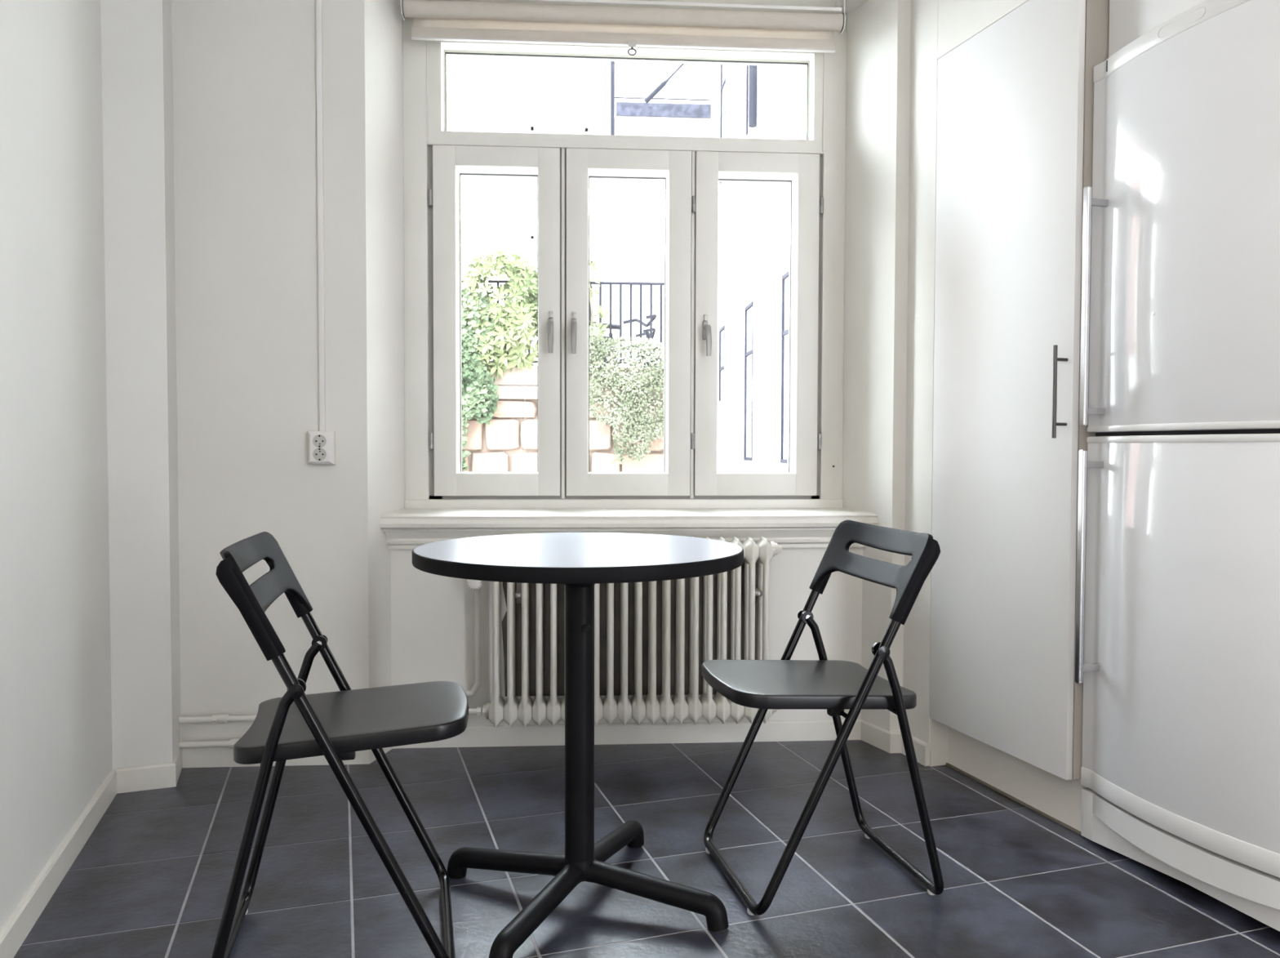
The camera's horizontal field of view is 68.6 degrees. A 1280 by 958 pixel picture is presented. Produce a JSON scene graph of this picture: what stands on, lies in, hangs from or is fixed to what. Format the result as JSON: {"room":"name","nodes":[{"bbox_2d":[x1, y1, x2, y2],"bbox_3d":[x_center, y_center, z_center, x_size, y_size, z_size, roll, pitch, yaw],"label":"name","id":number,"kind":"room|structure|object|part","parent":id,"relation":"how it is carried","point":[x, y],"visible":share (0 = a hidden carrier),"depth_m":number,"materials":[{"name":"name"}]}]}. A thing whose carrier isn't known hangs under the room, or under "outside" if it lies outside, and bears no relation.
{"room":"kitchen","nodes":[
{"label":"kitchen","id":0,"kind":"room"},
{"bbox_2d":[0,0,112,929],"bbox_3d":[-0.839,-0.357,0.334,0.200,2.800,5.201,0,2,-18],"label":"wall","id":1,"kind":"structure","parent":0,"point":[55,703],"depth_m":2.05,"materials":[{"name":"paint"}]},
{"bbox_2d":[0,747,182,957],"bbox_3d":[-0.700,0.905,0.516,0.161,0.067,4.782,0,2,-18],"label":"baseboard","id":2,"kind":"structure","parent":1,"relation":"attached to","point":[23,918],"depth_m":2.19,"materials":[{"name":"paint"}]},
{"bbox_2d":[100,0,181,771],"bbox_3d":[-1.501,-0.434,2.675,0.354,2.800,0.239,0,2,-4],"label":"wall","id":3,"kind":"structure","parent":0,"point":[137,92],"depth_m":2.60,"materials":[{"name":"paint"}]},
{"bbox_2d":[171,0,911,741],"bbox_3d":[-0.306,-0.446,3.140,3.200,2.800,0.588,0,2,-4],"label":"wall","id":4,"kind":"structure","parent":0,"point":[244,72],"depth_m":2.83,"materials":[{"name":"paint"}]},
{"bbox_2d":[315,0,325,431],"bbox_3d":[-0.947,-0.989,2.781,0.016,1.694,0.011,0,2,-4],"label":"cable conduit","id":5,"kind":"object","parent":4,"relation":"attached to","point":[318,2],"visible":1,"depth_m":2.78,"materials":[{"name":"white plastic"}]},
{"bbox_2d":[307,431,335,463],"bbox_3d":[-0.950,-0.093,2.796,0.075,0.098,0.036,0,2,-4],"label":"wall socket","id":6,"kind":"object","parent":4,"relation":"attached to","point":[321,444],"visible":1,"depth_m":2.78,"materials":[{"name":"white plastic"}]},
{"bbox_2d":[178,587,481,748],"bbox_3d":[-0.961,0.573,2.853,0.944,0.450,0.149,0,2,-12],"label":"pipes","id":7,"kind":"object","parent":4,"relation":"attached to","point":[215,718],"visible":0.37,"depth_m":2.79,"materials":[{"name":"white metal"}]},
{"bbox_2d":[466,578,483,589],"bbox_3d":[-0.511,0.319,2.926,0.049,0.054,0.105,0,2,-4],"label":"valve","id":8,"kind":"object","parent":7,"relation":"on","point":[472,584],"visible":0.72,"depth_m":2.88,"materials":[{"name":"white plastic"}]},
{"bbox_2d":[182,719,928,767],"bbox_3d":[-0.256,0.830,2.902,2.250,0.066,0.279,0,2,-4],"label":"baseboard","id":9,"kind":"structure","parent":4,"relation":"attached to","point":[473,735],"depth_m":3.03,"materials":[{"name":"paint"}]},
{"bbox_2d":[400,0,845,55],"bbox_3d":[-0.044,-1.450,2.993,1.407,0.190,0.060,0,2,-4],"label":"roller blind","id":10,"kind":"object","parent":4,"relation":"attached to","point":[632,27],"visible":1,"depth_m":2.99,"materials":[{"name":"fabric"}]},
{"bbox_3d":[-0.043,-1.505,2.967,1.382,0.011,0.010,0,2,-4],"label":"head rail","id":11,"kind":"part","parent":10,"relation":"part of","materials":[{"name":"white plastic"}]},
{"bbox_2d":[402,14,847,507],"bbox_3d":[-0.045,-0.716,3.172,1.461,1.670,0.230,0,2,-4],"label":"window","id":12,"kind":"structure","parent":4,"relation":"attached to","point":[436,158],"depth_m":3.11,"materials":[{"name":"paint"}]},
{"bbox_3d":[-0.470,-0.515,3.106,0.270,1.141,0.050,0,2,-4],"label":"rail","id":13,"kind":"part","parent":12,"relation":"part of","materials":[{"name":"paint"}]},
{"bbox_3d":[-0.475,-0.523,3.175,0.328,1.062,0.030,0,2,-4],"label":"frame","id":14,"kind":"part","parent":12,"relation":"part of","materials":[{"name":"paint"}]},
{"bbox_3d":[-0.292,-0.470,3.071,0.020,0.118,0.044,0,2,-4],"label":"handle","id":15,"kind":"part","parent":12,"relation":"part of","materials":[{"name":"silver metal"}]},
{"bbox_3d":[-0.293,-0.541,3.081,0.015,0.022,0.015,0,2,-4],"label":"knob","id":16,"kind":"part","parent":12,"relation":"part of","materials":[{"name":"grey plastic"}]},
{"bbox_3d":[-0.217,-0.469,3.076,0.020,0.118,0.044,0,2,-4],"label":"handle","id":17,"kind":"part","parent":12,"relation":"part of","materials":[{"name":"silver metal"}]},
{"bbox_3d":[-0.217,-0.540,3.086,0.015,0.022,0.015,0,2,-4],"label":"knob","id":18,"kind":"part","parent":12,"relation":"part of","materials":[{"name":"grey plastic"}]},
{"bbox_3d":[-0.049,0.091,3.219,1.461,0.053,0.188,0,2,-4],"label":"rail","id":19,"kind":"part","parent":12,"relation":"part of","materials":[{"name":"paint"}]},
{"bbox_3d":[-0.041,-1.322,3.119,1.310,0.456,0.058,0,2,-4],"label":"transom frame","id":20,"kind":"part","parent":12,"relation":"part of","materials":[{"name":"paint"}]},
{"bbox_3d":[-0.039,-1.278,3.180,1.290,0.345,0.030,0,2,-4],"label":"frame","id":21,"kind":"part","parent":12,"relation":"part of","materials":[{"name":"paint"}]},
{"bbox_3d":[-0.045,-0.523,3.204,0.328,1.062,0.030,0,2,-4],"label":"frame","id":22,"kind":"part","parent":12,"relation":"part of","materials":[{"name":"paint"}]},
{"bbox_3d":[-0.040,-0.515,3.134,0.270,1.141,0.050,0,2,-4],"label":"rail","id":23,"kind":"part","parent":12,"relation":"part of","materials":[{"name":"paint"}]},
{"bbox_3d":[0.217,-0.535,3.114,0.015,0.022,0.015,0,2,-4],"label":"knob","id":24,"kind":"part","parent":12,"relation":"part of","materials":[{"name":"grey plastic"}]},
{"bbox_3d":[0.222,-0.465,3.105,0.026,0.118,0.044,0,2,-4],"label":"handle","id":25,"kind":"part","parent":12,"relation":"part of","materials":[{"name":"silver metal"}]},
{"bbox_3d":[0.386,-0.522,3.232,0.328,1.062,0.030,0,2,-4],"label":"frame","id":26,"kind":"part","parent":12,"relation":"part of","materials":[{"name":"paint"}]},
{"bbox_3d":[0.391,-0.515,3.162,0.270,1.141,0.050,0,2,-4],"label":"rail","id":27,"kind":"part","parent":12,"relation":"part of","materials":[{"name":"paint"}]},
{"bbox_2d":[482,536,782,727],"bbox_3d":[-0.029,0.470,2.955,0.942,0.576,0.175,0,2,-4],"label":"radiator","id":28,"kind":"object","parent":4,"relation":"attached to","point":[756,572],"visible":0.53,"depth_m":2.88,"materials":[{"name":"metal"}]},
{"bbox_2d":[13,739,1279,957],"bbox_3d":[0.203,1.000,0.547,5.279,0.120,5.600,0,2,-4],"label":"floor","id":29,"kind":"structure","parent":0,"point":[153,877],"depth_m":2.12,"materials":[{"name":"tile"}]},
{"bbox_2d":[211,531,468,957],"bbox_3d":[-0.566,0.506,1.820,0.458,0.782,0.447,0,2,-13],"label":"folding chair","id":30,"kind":"object","parent":29,"relation":"on","point":[335,726],"visible":1,"depth_m":1.72,"materials":[{"name":"black plastic"}]},
{"bbox_3d":[-0.710,0.203,1.776,0.128,0.175,0.443,0,2,-13],"label":"backrest","id":31,"kind":"part","parent":30,"relation":"part of","materials":[{"name":"black plastic"}]},
{"bbox_3d":[-0.708,0.619,1.790,0.167,0.545,0.403,0,2,-13],"label":"frame","id":32,"kind":"part","parent":30,"relation":"part of","materials":[{"name":"black metal"}]},
{"bbox_3d":[-0.590,0.359,1.615,0.031,0.031,0.008,0,2,-13],"label":"pivot plate","id":33,"kind":"part","parent":30,"relation":"part of","materials":[{"name":"black metal"}]},
{"bbox_3d":[-0.677,0.347,1.983,0.031,0.031,0.008,0,2,-13],"label":"pivot plate","id":34,"kind":"part","parent":30,"relation":"part of","materials":[{"name":"black metal"}]},
{"bbox_3d":[-0.543,0.462,1.824,0.412,0.052,0.342,0,2,-13],"label":"seat","id":35,"kind":"part","parent":30,"relation":"part of","materials":[{"name":"black plastic"}]},
{"bbox_3d":[-0.558,0.514,1.822,0.379,0.754,0.440,0,2,-13],"label":"frame","id":36,"kind":"part","parent":30,"relation":"part of","materials":[{"name":"black metal"}]},
{"bbox_2d":[412,532,743,957],"bbox_3d":[-0.127,0.517,1.977,0.683,0.751,0.683,0,2,-4],"label":"cafe table","id":37,"kind":"object","parent":29,"relation":"on","point":[579,561],"visible":1,"depth_m":1.94,"materials":[{"name":"black metal"}]},
{"bbox_3d":[-0.279,0.843,2.048,0.328,0.093,0.052,1,2,22],"label":"arm","id":38,"kind":"part","parent":37,"relation":"part of","materials":[{"name":"black metal"}]},
{"bbox_3d":[-0.196,0.850,1.839,0.052,0.093,0.328,1,2,25],"label":"arm","id":39,"kind":"part","parent":37,"relation":"part of","materials":[{"name":"black metal"}]},
{"bbox_3d":[-0.111,0.309,1.941,0.016,0.016,0.011,0,2,-4],"label":"adjusting knob","id":40,"kind":"part","parent":37,"relation":"part of","materials":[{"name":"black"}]},
{"bbox_3d":[-0.066,0.841,2.138,0.052,0.093,0.328,1,2,22],"label":"arm","id":41,"kind":"part","parent":37,"relation":"part of","materials":[{"name":"black metal"}]},
{"bbox_3d":[0.023,0.848,1.926,0.328,0.093,0.052,1,2,22],"label":"arm","id":42,"kind":"part","parent":37,"relation":"part of","materials":[{"name":"black metal"}]},
{"bbox_2d":[701,520,943,915],"bbox_3d":[0.383,0.499,2.109,0.458,0.782,0.447,0,2,-13],"label":"folding chair","id":43,"kind":"object","parent":29,"relation":"on","point":[834,686],"visible":1,"depth_m":2.02,"materials":[{"name":"black plastic"}]},
{"bbox_3d":[0.375,0.508,2.107,0.379,0.754,0.440,0,2,-13],"label":"frame","id":44,"kind":"part","parent":43,"relation":"part of","materials":[{"name":"black metal"}]},
{"bbox_3d":[0.410,0.339,2.304,0.031,0.031,0.008,0,2,-13],"label":"pivot plate","id":45,"kind":"part","parent":43,"relation":"part of","materials":[{"name":"black metal"}]},
{"bbox_3d":[0.360,0.456,2.102,0.412,0.052,0.342,0,2,-13],"label":"seat","id":46,"kind":"part","parent":43,"relation":"part of","materials":[{"name":"black plastic"}]},
{"bbox_3d":[0.386,0.482,2.109,0.010,0.010,0.394,0,2,-13],"label":"support rod","id":47,"kind":"part","parent":43,"relation":"part of","materials":[{"name":"black metal"}]},
{"bbox_3d":[0.529,0.195,2.131,0.128,0.175,0.443,0,2,-13],"label":"backrest","id":48,"kind":"part","parent":43,"relation":"part of","materials":[{"name":"black plastic"}]},
{"bbox_3d":[0.525,0.611,2.144,0.167,0.545,0.403,0,2,-13],"label":"frame","id":49,"kind":"part","parent":43,"relation":"part of","materials":[{"name":"black metal"}]},
{"bbox_3d":[0.493,0.351,1.934,0.031,0.031,0.008,0,2,-13],"label":"pivot plate","id":50,"kind":"part","parent":43,"relation":"part of","materials":[{"name":"black metal"}]},
{"bbox_3d":[0.502,0.484,2.135,0.010,0.010,0.382,0,2,-13],"label":"support rod","id":51,"kind":"part","parent":43,"relation":"part of","materials":[{"name":"black metal"}]},
{"bbox_2d":[929,0,1109,836],"bbox_3d":[1.227,-0.179,2.629,0.640,2.108,0.572,0,2,-18],"label":"tall cabinet","id":52,"kind":"object","parent":29,"relation":"on","point":[1015,98],"visible":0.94,"depth_m":2.48,"materials":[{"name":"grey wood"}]},
{"bbox_3d":[1.161,0.792,2.932,0.596,0.147,0.017,0,2,-18],"label":"gable leg","id":53,"kind":"part","parent":52,"relation":"part of","materials":[{"name":"paint"}]},
{"bbox_3d":[1.023,-0.212,2.285,0.042,0.225,0.010,0,2,-18],"label":"handle","id":54,"kind":"part","parent":52,"relation":"part of","materials":[{"name":"grey metal"}]},
{"bbox_2d":[1075,0,1279,931],"bbox_3d":[1.413,-0.045,2.073,0.626,1.878,0.600,0,2,-18],"label":"refrigerator","id":55,"kind":"object","parent":29,"relation":"on","point":[1179,633],"visible":1,"depth_m":1.98,"materials":[{"name":"white plastic"}]},
{"bbox_3d":[1.045,0.208,2.225,0.014,0.555,0.016,0,2,-18],"label":"bar handle","id":56,"kind":"part","parent":55,"relation":"part of","materials":[{"name":"silver metal"}]},
{"bbox_3d":[1.047,-0.404,2.205,0.014,0.559,0.016,0,2,-18],"label":"bar handle","id":57,"kind":"part","parent":55,"relation":"part of","materials":[{"name":"silver metal"}]},
{"bbox_3d":[1.179,-0.961,1.968,0.070,0.042,0.600,0,2,-18],"label":"trim","id":58,"kind":"part","parent":55,"relation":"part of","materials":[{"name":"white plastic"}]},
{"bbox_3d":[1.175,0.739,2.023,0.070,0.048,0.600,0,2,-18],"label":"trim","id":59,"kind":"part","parent":55,"relation":"part of","materials":[{"name":"white plastic"}]},
{"bbox_3d":[1.177,0.335,2.010,0.069,0.855,0.600,0,2,-18],"label":"door","id":60,"kind":"part","parent":55,"relation":"part of","materials":[{"name":"white metal"}]},
{"bbox_3d":[1.177,-0.086,1.996,0.071,0.016,0.600,0,2,-18],"label":"trim","id":61,"kind":"part","parent":55,"relation":"part of","materials":[{"name":"white plastic"}]},
{"bbox_3d":[1.177,-0.112,1.995,0.070,0.016,0.600,0,2,-18],"label":"trim","id":62,"kind":"part","parent":55,"relation":"part of","materials":[{"name":"white plastic"}]},
{"bbox_3d":[1.179,-0.542,1.982,0.069,0.876,0.600,0,2,-18],"label":"door","id":63,"kind":"part","parent":55,"relation":"part of","materials":[{"name":"white metal"}]},
{"bbox_3d":[1.189,0.846,2.012,0.011,0.082,0.564,0,2,-18],"label":"kick plate","id":64,"kind":"part","parent":55,"relation":"part of","materials":[{"name":"white plastic"}]},
{"bbox_3d":[1.183,0.802,2.009,0.071,0.062,0.564,0,2,-18],"label":"panel","id":65,"kind":"part","parent":55,"relation":"part of","materials":[{"name":"white plastic"}]},
{"bbox_2d":[902,0,937,765],"bbox_3d":[1.125,-0.438,3.034,0.620,2.800,0.284,0,2,-19],"label":"wall strip","id":66,"kind":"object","parent":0,"point":[924,13],"visible":0.15,"depth_m":2.86,"materials":[{"name":"paint"}]},
{"bbox_2d":[937,0,1028,58],"bbox_3d":[1.263,-1.529,2.592,0.625,0.590,0.564,0,2,-18],"label":"wall","id":67,"kind":"structure","parent":0,"point":[958,20],"depth_m":2.65,"materials":[{"name":"paint"}]},
{"bbox_2d":[1108,0,1206,57],"bbox_3d":[1.467,-1.353,2.047,0.520,0.707,0.598,0,2,-18],"label":"upper cabinet","id":68,"kind":"object","parent":67,"relation":"attached to","point":[1129,20],"visible":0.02,"depth_m":2.18,"materials":[{"name":"grey"}]},
{"label":"outside","id":69,"kind":"structure","parent":0,"visible":0},
{"bbox_3d":[-0.967,0.617,14.726,28.000,0.230,22.540,0,2,-4],"label":"ground","id":70,"kind":"structure","parent":69,"visible":0},
{"bbox_2d":[461,365,664,471],"bbox_3d":[-1.429,-0.221,10.086,4.050,1.900,0.880,0,2,-4],"label":"wall","id":71,"kind":"structure","parent":70,"relation":"on","point":[508,443],"depth_m":9.70,"materials":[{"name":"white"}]},
{"bbox_2d":[461,286,498,471],"bbox_3d":[-1.783,-0.894,9.520,0.725,2.126,0.366,0,2,-4],"label":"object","id":72,"kind":"object","parent":71,"relation":"attached to","point":[475,393],"visible":0.43,"depth_m":9.45,"materials":[{"name":"green plant"}]},
{"bbox_2d":[461,248,537,378],"bbox_3d":[-1.451,-1.690,9.621,1.122,1.347,0.688,0,2,-4],"label":"bush","id":73,"kind":"object","parent":71,"relation":"on","point":[514,332],"visible":0.8,"depth_m":9.46,"materials":[{"name":"green plant"}]},
{"bbox_2d":[461,280,664,368],"bbox_3d":[-1.400,-1.625,9.882,3.500,0.920,0.030,0,2,-4],"label":"iron railing","id":74,"kind":"object","parent":71,"relation":"on","point":[498,282],"visible":0.12,"depth_m":9.95,"materials":[{"name":"black metal"}]},
{"bbox_3d":[-1.399,-2.072,9.868,3.500,0.025,0.030,0,2,-4],"label":"rail","id":75,"kind":"part","parent":74,"relation":"part of","materials":[{"name":"grey metal"}]},
{"bbox_3d":[-1.401,-1.236,9.895,3.500,0.020,0.020,0,2,-4],"label":"rail","id":76,"kind":"part","parent":74,"relation":"part of","materials":[{"name":"grey metal"}]},
{"bbox_2d":[589,259,610,351],"bbox_3d":[-0.520,-1.741,9.839,0.428,1.162,0.364,0,2,-4],"label":"young tree","id":77,"kind":"object","parent":71,"relation":"on","point":[599,311],"visible":0.44,"depth_m":9.82,"materials":[{"name":"green plant"}]},
{"bbox_3d":[-0.522,-1.663,9.864,0.069,1.003,0.074,0,2,-4],"label":"stem","id":78,"kind":"part","parent":77,"relation":"part of","materials":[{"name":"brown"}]},
{"bbox_2d":[589,324,664,464],"bbox_3d":[-0.131,-0.855,9.605,1.138,1.422,0.289,0,2,-4],"label":"shrub","id":79,"kind":"object","parent":71,"relation":"on","point":[624,413],"visible":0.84,"depth_m":9.55,"materials":[{"name":"green plant"}]},
{"bbox_3d":[-0.108,-0.779,9.669,0.370,0.754,0.074,0,2,-4],"label":"stem","id":80,"kind":"part","parent":79,"relation":"part of","materials":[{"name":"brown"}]},
{"bbox_2d":[697,63,805,471],"bbox_3d":[1.224,-3.014,8.486,0.348,7.600,10.040,0,2,-4],"label":"building","id":81,"kind":"structure","parent":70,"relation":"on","point":[747,101],"depth_m":9.11,"materials":[{"name":"white"}]},
{"bbox_3d":[0.978,-3.429,11.083,0.080,0.040,0.480,0,2,-4],"label":"window sill","id":82,"kind":"part","parent":81,"relation":"part of","materials":[{"name":"white"}]},
{"bbox_3d":[0.986,-1.020,11.162,0.005,1.492,0.332,0,2,-4],"label":"pane","id":83,"kind":"part","parent":81,"relation":"part of","materials":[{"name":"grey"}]},
{"bbox_3d":[0.995,-4.323,11.055,0.005,1.682,0.332,0,2,-4],"label":"pane","id":84,"kind":"part","parent":81,"relation":"part of","materials":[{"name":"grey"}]},
{"bbox_3d":[1.085,-0.163,9.416,0.080,0.040,0.530,0,2,-4],"label":"window sill","id":85,"kind":"part","parent":81,"relation":"part of","materials":[{"name":"white"}]},
{"bbox_3d":[1.102,-0.963,9.391,0.005,1.492,0.382,0,2,-4],"label":"pane","id":86,"kind":"part","parent":81,"relation":"part of","materials":[{"name":"grey"}]},
{"bbox_3d":[1.094,-3.371,9.313,0.080,0.040,0.530,0,2,-4],"label":"window sill","id":87,"kind":"part","parent":81,"relation":"part of","materials":[{"name":"white"}]},
{"bbox_3d":[1.200,-0.107,7.671,0.080,0.040,0.530,0,2,-4],"label":"window sill","id":88,"kind":"part","parent":81,"relation":"part of","materials":[{"name":"white"}]},
{"bbox_3d":[1.208,-3.315,7.568,0.080,0.040,0.530,0,2,-4],"label":"window sill","id":89,"kind":"part","parent":81,"relation":"part of","materials":[{"name":"white"}]},
{"bbox_3d":[1.217,-0.906,7.646,0.005,1.492,0.382,0,2,-4],"label":"pane","id":90,"kind":"part","parent":81,"relation":"part of","materials":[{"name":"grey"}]},
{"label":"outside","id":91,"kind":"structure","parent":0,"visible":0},
{"bbox_2d":[716,400,728,471],"bbox_3d":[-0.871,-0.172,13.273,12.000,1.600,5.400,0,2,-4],"label":"yard","id":92,"kind":"structure","parent":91,"point":[722,406],"depth_m":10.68,"materials":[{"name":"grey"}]},
{"bbox_2d":[475,57,697,367],"bbox_3d":[-0.184,-4.730,15.056,4.800,7.600,0.440,0,2,-4],"label":"building","id":93,"kind":"structure","parent":92,"relation":"on","point":[513,95],"depth_m":14.79,"materials":[{"name":"white plastic"}]},
{"bbox_3d":[-1.274,-3.175,14.844,0.800,1.200,0.010,0,2,-4],"label":"pane","id":94,"kind":"part","parent":93,"relation":"part of","materials":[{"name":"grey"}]},
{"bbox_3d":[-1.266,-6.123,14.749,0.800,1.200,0.010,0,2,-4],"label":"pane","id":95,"kind":"part","parent":93,"relation":"part of","materials":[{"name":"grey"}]},
{"bbox_2d":[607,61,711,241],"bbox_3d":[0.162,-5.097,13.292,1.260,2.750,3.140,0,2,-4],"label":"balcony","id":96,"kind":"object","parent":93,"relation":"attached to","point":[637,211],"visible":0.66,"depth_m":12.38,"materials":[{"name":"grey metal"}]},
{"bbox_3d":[-0.341,-5.173,11.717,0.050,2.500,0.050,0,2,-4],"label":"post","id":97,"kind":"part","parent":96,"relation":"part of","materials":[{"name":"grey metal"}]},
{"bbox_3d":[0.272,-4.763,11.766,1.240,0.018,0.018,0,2,-4],"label":"rail","id":98,"kind":"part","parent":96,"relation":"part of","materials":[{"name":"grey metal"}]},
{"bbox_2d":[591,314,664,367],"bbox_3d":[-0.229,-1.426,11.170,1.742,1.062,0.578,-1,2,-32],"label":"bicycle","id":99,"kind":"object","parent":92,"relation":"on","point":[654,316],"visible":0.24,"depth_m":11.20,"materials":[{"name":"grey metal"}]},
{"bbox_3d":[-0.274,-1.453,11.142,0.967,0.548,0.048,-1,2,-32],"label":"frame","id":100,"kind":"part","parent":99,"relation":"part of","materials":[{"name":"metal"}]}
]}

